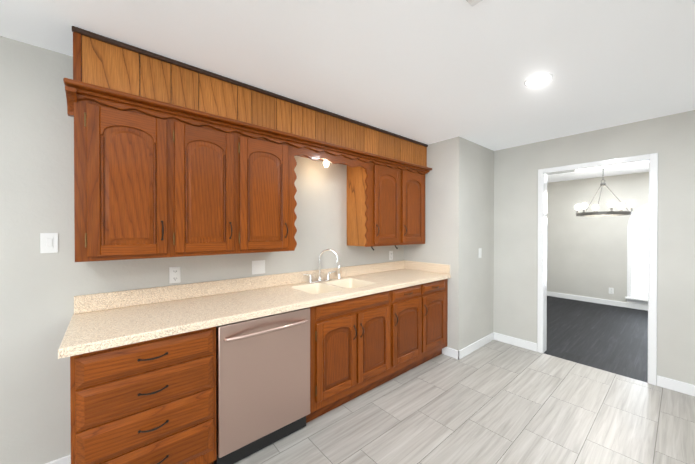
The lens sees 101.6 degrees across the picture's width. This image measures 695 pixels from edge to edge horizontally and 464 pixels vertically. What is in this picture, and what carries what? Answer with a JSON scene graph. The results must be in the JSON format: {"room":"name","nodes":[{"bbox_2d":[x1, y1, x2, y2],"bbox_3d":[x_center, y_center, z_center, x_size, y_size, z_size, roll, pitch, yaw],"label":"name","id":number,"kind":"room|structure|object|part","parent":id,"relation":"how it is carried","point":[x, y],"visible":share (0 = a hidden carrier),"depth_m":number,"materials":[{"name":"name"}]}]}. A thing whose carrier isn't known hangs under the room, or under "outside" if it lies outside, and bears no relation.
{"room":"kitchen","nodes":[
{"label":"kitchen","id":0,"kind":"room"},
{"bbox_2d":[0,36,403,463],"bbox_3d":[0.149,0.174,3.228,10.220,2.420,0.120,0,0,-40],"label":"wall","id":1,"kind":"structure","parent":0,"point":[39,291],"depth_m":1.60,"materials":[{"name":"grey paint"}]},
{"bbox_2d":[40,233,57,252],"bbox_3d":[-1.678,0.061,1.596,0.070,0.114,0.009,0,0,-40],"label":"light switch","id":2,"kind":"object","parent":1,"relation":"attached to","point":[48,242],"visible":1,"depth_m":1.59,"materials":[{"name":"white plastic"}]},
{"bbox_2d":[45,454,70,463],"bbox_3d":[-2.591,1.352,0.830,2.630,0.095,0.013,0,0,-40],"label":"baseboard","id":3,"kind":"structure","parent":1,"relation":"attached to","point":[66,459],"depth_m":1.63,"materials":[{"name":"white wood"}]},
{"bbox_2d":[72,26,174,105],"bbox_3d":[-1.317,-0.880,1.676,0.420,0.289,0.340,0,0,-40],"label":"upper cabinet","id":4,"kind":"object","parent":1,"relation":"attached to","point":[99,60],"depth_m":1.54,"materials":[{"name":"brown wood"}]},
{"bbox_2d":[67,78,186,261],"bbox_3d":[-1.287,-0.293,1.698,0.487,0.886,0.351,0,0,-40],"label":"upper cabinet","id":5,"kind":"object","parent":1,"relation":"attached to","point":[173,158],"depth_m":1.55,"materials":[{"name":"brown wood"}]},
{"bbox_2d":[169,266,180,283],"bbox_3d":[-1.212,0.302,1.993,0.070,0.114,0.007,0,0,-40],"label":"outlet","id":6,"kind":"object","parent":1,"relation":"attached to","point":[174,274],"visible":1,"depth_m":1.99,"materials":[{"name":"white plastic"}]},
{"bbox_2d":[175,60,242,121],"bbox_3d":[-1.004,-0.882,1.945,0.405,0.289,0.334,0,0,-40],"label":"upper cabinet","id":7,"kind":"object","parent":1,"relation":"attached to","point":[196,88],"depth_m":1.82,"materials":[{"name":"brown wood"}]},
{"bbox_2d":[187,110,250,255],"bbox_3d":[-0.996,-0.294,1.944,0.497,0.886,0.351,0,0,-40],"label":"upper cabinet","id":8,"kind":"object","parent":1,"relation":"attached to","point":[218,149],"depth_m":1.85,"materials":[{"name":"brown wood"}]},
{"bbox_2d":[252,260,264,274],"bbox_3d":[-0.747,0.296,2.386,0.116,0.114,0.009,0,0,-40],"label":"double light switch","id":9,"kind":"object","parent":1,"relation":"attached to","point":[258,266],"visible":1,"depth_m":2.38,"materials":[{"name":"white plastic"}]},
{"bbox_2d":[243,83,294,133],"bbox_3d":[-0.697,-0.883,2.205,0.424,0.289,0.334,0,0,-40],"label":"upper cabinet","id":10,"kind":"object","parent":1,"relation":"attached to","point":[261,107],"depth_m":2.08,"materials":[{"name":"brown wood"}]},
{"bbox_2d":[251,126,298,252],"bbox_3d":[-0.696,-0.296,2.198,0.514,0.886,0.351,0,0,-40],"label":"upper cabinet","id":11,"kind":"object","parent":1,"relation":"attached to","point":[273,162],"depth_m":2.10,"materials":[{"name":"brown wood"}]},
{"bbox_2d":[295,100,370,161],"bbox_3d":[-0.229,-0.886,2.600,0.820,0.289,0.334,0,0,-40],"label":"upper cabinet","id":12,"kind":"object","parent":1,"relation":"attached to","point":[322,133],"depth_m":2.44,"materials":[{"name":"brown wood"}]},
{"bbox_3d":[-0.195,-0.647,2.591,0.056,0.110,0.056,0,0,-40],"label":"bulb","id":13,"kind":"part","parent":12,"relation":"part of","materials":[{"name":"white glass"}]},
{"bbox_2d":[343,154,406,249],"bbox_3d":[0.292,-0.301,3.034,0.547,0.886,0.351,0,0,-40],"label":"upper cabinet","id":14,"kind":"object","parent":1,"relation":"attached to","point":[376,184],"depth_m":2.89,"materials":[{"name":"brown wood"}]},
{"bbox_2d":[371,126,402,161],"bbox_3d":[0.261,-0.889,3.016,0.526,0.289,0.334,0,0,-40],"label":"upper cabinet","id":15,"kind":"object","parent":1,"relation":"attached to","point":[389,144],"depth_m":2.92,"materials":[{"name":"brown wood"}]},
{"bbox_2d":[389,251,392,259],"bbox_3d":[0.534,0.287,3.470,0.070,0.114,0.007,0,0,-40],"label":"electrical outlet","id":16,"kind":"object","parent":1,"relation":"attached to","point":[390,255],"visible":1,"depth_m":3.46,"materials":[{"name":"white plastic"}]},
{"bbox_2d":[403,137,426,165],"bbox_3d":[0.645,-0.891,3.340,0.506,0.289,0.334,0,0,-40],"label":"upper cabinet","id":17,"kind":"object","parent":1,"relation":"attached to","point":[413,151],"depth_m":3.22,"materials":[{"name":"brown wood"}]},
{"bbox_2d":[407,162,426,244],"bbox_3d":[0.620,-0.303,3.312,0.536,0.886,0.351,0,0,-40],"label":"upper cabinet","id":18,"kind":"object","parent":1,"relation":"attached to","point":[415,174],"depth_m":3.22,"materials":[{"name":"brown wood"}]},
{"bbox_2d":[0,0,694,182],"bbox_3d":[1.609,-1.055,1.495,10.220,0.060,4.640,0,0,-40],"label":"ceiling","id":19,"kind":"structure","parent":0,"point":[427,72],"depth_m":1.62,"materials":[{"name":"white paint"}]},
{"bbox_2d":[466,0,482,6],"bbox_3d":[0.540,-1.015,1.023,0.360,0.012,0.360,0,0,-40],"label":"ceiling vent","id":20,"kind":"object","parent":19,"relation":"in","point":[472,3],"visible":1,"depth_m":1.25,"materials":[{"name":"white"}]},
{"bbox_2d":[524,73,552,85],"bbox_3d":[1.285,-1.022,1.909,0.164,0.010,0.164,0,0,-40],"label":"recessed light","id":21,"kind":"object","parent":19,"relation":"in","point":[538,79],"visible":1,"depth_m":1.89,"materials":[{"name":"white"}]},
{"bbox_2d":[575,169,634,216],"bbox_3d":[3.719,-0.641,4.127,0.613,0.801,0.668,0,0,-40],"label":"chandelier","id":22,"kind":"object","parent":19,"relation":"hanging from","point":[611,205],"visible":0.92,"depth_m":4.07,"materials":[{"name":"grey metal"}]},
{"bbox_2d":[404,136,493,350],"bbox_3d":[1.350,0.171,3.681,1.000,2.420,0.740,0,0,-40],"label":"wall bump-out","id":23,"kind":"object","parent":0,"point":[459,204],"visible":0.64,"depth_m":3.26,"materials":[{"name":"grey paint"}]},
{"bbox_2d":[457,332,494,359],"bbox_3d":[1.543,1.335,3.357,0.893,0.095,0.016,0,0,-40],"label":"baseboard","id":24,"kind":"structure","parent":23,"relation":"attached to","point":[476,345],"depth_m":3.31,"materials":[{"name":"white wood"}]},
{"bbox_2d":[479,248,481,257],"bbox_3d":[1.588,0.253,3.392,0.070,0.114,0.009,0,0,-40],"label":"light switch","id":25,"kind":"object","parent":23,"relation":"attached to","point":[480,252],"visible":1,"depth_m":3.39,"materials":[{"name":"white plastic"}]},
{"bbox_2d":[234,340,694,463],"bbox_3d":[0.265,1.433,0.374,6.700,0.060,4.640,0,0,-40],"label":"floor","id":26,"kind":"structure","parent":0,"point":[495,402],"depth_m":2.09,"materials":[{"name":"grey tile"}]},
{"bbox_2d":[70,326,215,463],"bbox_3d":[-1.156,0.957,1.635,0.590,0.874,0.631,0,0,-40],"label":"base cabinet","id":27,"kind":"object","parent":26,"relation":"on","point":[152,401],"depth_m":1.38,"materials":[{"name":"brown wood"}]},
{"bbox_2d":[213,307,309,463],"bbox_3d":[-0.662,0.957,1.987,0.606,0.870,0.675,0,0,-40],"label":"dishwasher","id":28,"kind":"object","parent":26,"relation":"on","point":[262,382],"visible":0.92,"depth_m":1.75,"materials":[{"name":"silver metal"}]},
{"bbox_2d":[306,305,317,422],"bbox_3d":[-0.695,0.955,2.025,0.654,0.874,0.631,0,0,-40],"label":"base cabinet","id":29,"kind":"object","parent":26,"relation":"on","point":[313,414],"depth_m":2.02,"materials":[{"name":"brown wood"}]},
{"bbox_2d":[318,290,393,416],"bbox_3d":[-0.126,0.952,2.507,0.873,0.874,0.631,0,0,-40],"label":"base cabinet","id":30,"kind":"object","parent":26,"relation":"on","point":[356,335],"depth_m":2.26,"materials":[{"name":"brown wood"}]},
{"bbox_2d":[394,282,429,377],"bbox_3d":[0.370,0.949,2.926,0.602,0.874,0.631,0,0,-40],"label":"base cabinet","id":31,"kind":"object","parent":26,"relation":"on","point":[411,303],"depth_m":2.74,"materials":[{"name":"brown wood"}]},
{"bbox_2d":[430,279,447,358],"bbox_3d":[0.717,0.947,3.220,0.563,0.874,0.631,0,0,-40],"label":"base cabinet","id":32,"kind":"object","parent":26,"relation":"on","point":[438,289],"depth_m":3.04,"materials":[{"name":"brown wood"}]},
{"bbox_2d":[58,260,450,358],"bbox_3d":[-0.232,0.518,2.404,3.064,0.295,0.646,0,0,-40],"label":"countertop","id":33,"kind":"structure","parent":32,"relation":"on","point":[102,321],"depth_m":1.89,"materials":[{"name":"beige"}]},
{"bbox_2d":[303,249,340,282],"bbox_3d":[-0.196,0.317,2.689,0.432,0.312,0.173,0,0,-40],"label":"faucet","id":34,"kind":"object","parent":33,"relation":"on","point":[328,273],"visible":0.98,"depth_m":2.70,"materials":[{"name":"silver metal"}]},
{"bbox_2d":[493,110,694,384],"bbox_3d":[3.107,0.180,2.286,0.120,2.420,3.660,0,0,-40],"label":"wall","id":35,"kind":"structure","parent":0,"point":[669,140],"depth_m":2.71,"materials":[{"name":"grey paint"}]},
{"bbox_2d":[495,332,536,351],"bbox_3d":[2.045,1.335,3.445,0.013,0.095,0.450,0,0,-40],"label":"baseboard","id":36,"kind":"structure","parent":35,"relation":"attached to","point":[525,344],"depth_m":3.43,"materials":[{"name":"white wood"}]},
{"bbox_2d":[537,153,657,385],"bbox_3d":[2.543,0.335,2.954,0.152,2.101,0.930,0,0,-40],"label":"door frame","id":37,"kind":"structure","parent":35,"relation":"attached to","point":[651,159],"depth_m":2.72,"materials":[{"name":"white wood"}]},
{"bbox_2d":[657,375,694,396],"bbox_3d":[3.509,1.346,1.714,0.016,0.095,2.216,0,0,-40],"label":"baseboard","id":38,"kind":"structure","parent":35,"relation":"attached to","point":[677,386],"depth_m":2.47,"materials":[{"name":"white wood"}]},
{"bbox_2d":[544,296,647,382],"bbox_3d":[4.166,1.411,3.675,3.520,0.060,4.640,0,0,-40],"label":"floor","id":39,"kind":"structure","parent":0,"point":[610,338],"depth_m":3.75,"materials":[{"name":"black wood"}]},
{"bbox_2d":[547,172,648,304],"bbox_3d":[5.464,0.164,4.764,0.120,2.420,4.400,0,0,-40],"label":"wall","id":40,"kind":"structure","parent":0,"point":[586,256],"depth_m":5.53,"materials":[{"name":"grey paint"}]},
{"bbox_2d":[547,291,647,310],"bbox_3d":[5.412,1.326,4.728,0.016,0.095,4.400,0,0,-40],"label":"baseboard","id":41,"kind":"structure","parent":40,"relation":"attached to","point":[567,296],"depth_m":5.42,"materials":[{"name":"white wood"}]},
{"bbox_2d":[609,288,613,293],"bbox_3d":[4.931,1.100,5.301,0.007,0.114,0.070,0,0,-40],"label":"outlet","id":42,"kind":"object","parent":40,"relation":"attached to","point":[611,290],"visible":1,"depth_m":5.29,"materials":[{"name":"white plastic"}]},
{"bbox_2d":[625,203,648,304],"bbox_3d":[5.356,0.359,4.749,0.065,1.830,1.000,0,0,-40],"label":"dining room window","id":43,"kind":"structure","parent":40,"relation":"in","point":[637,254],"depth_m":5.01,"materials":[{"name":"white glass"}]}
]}

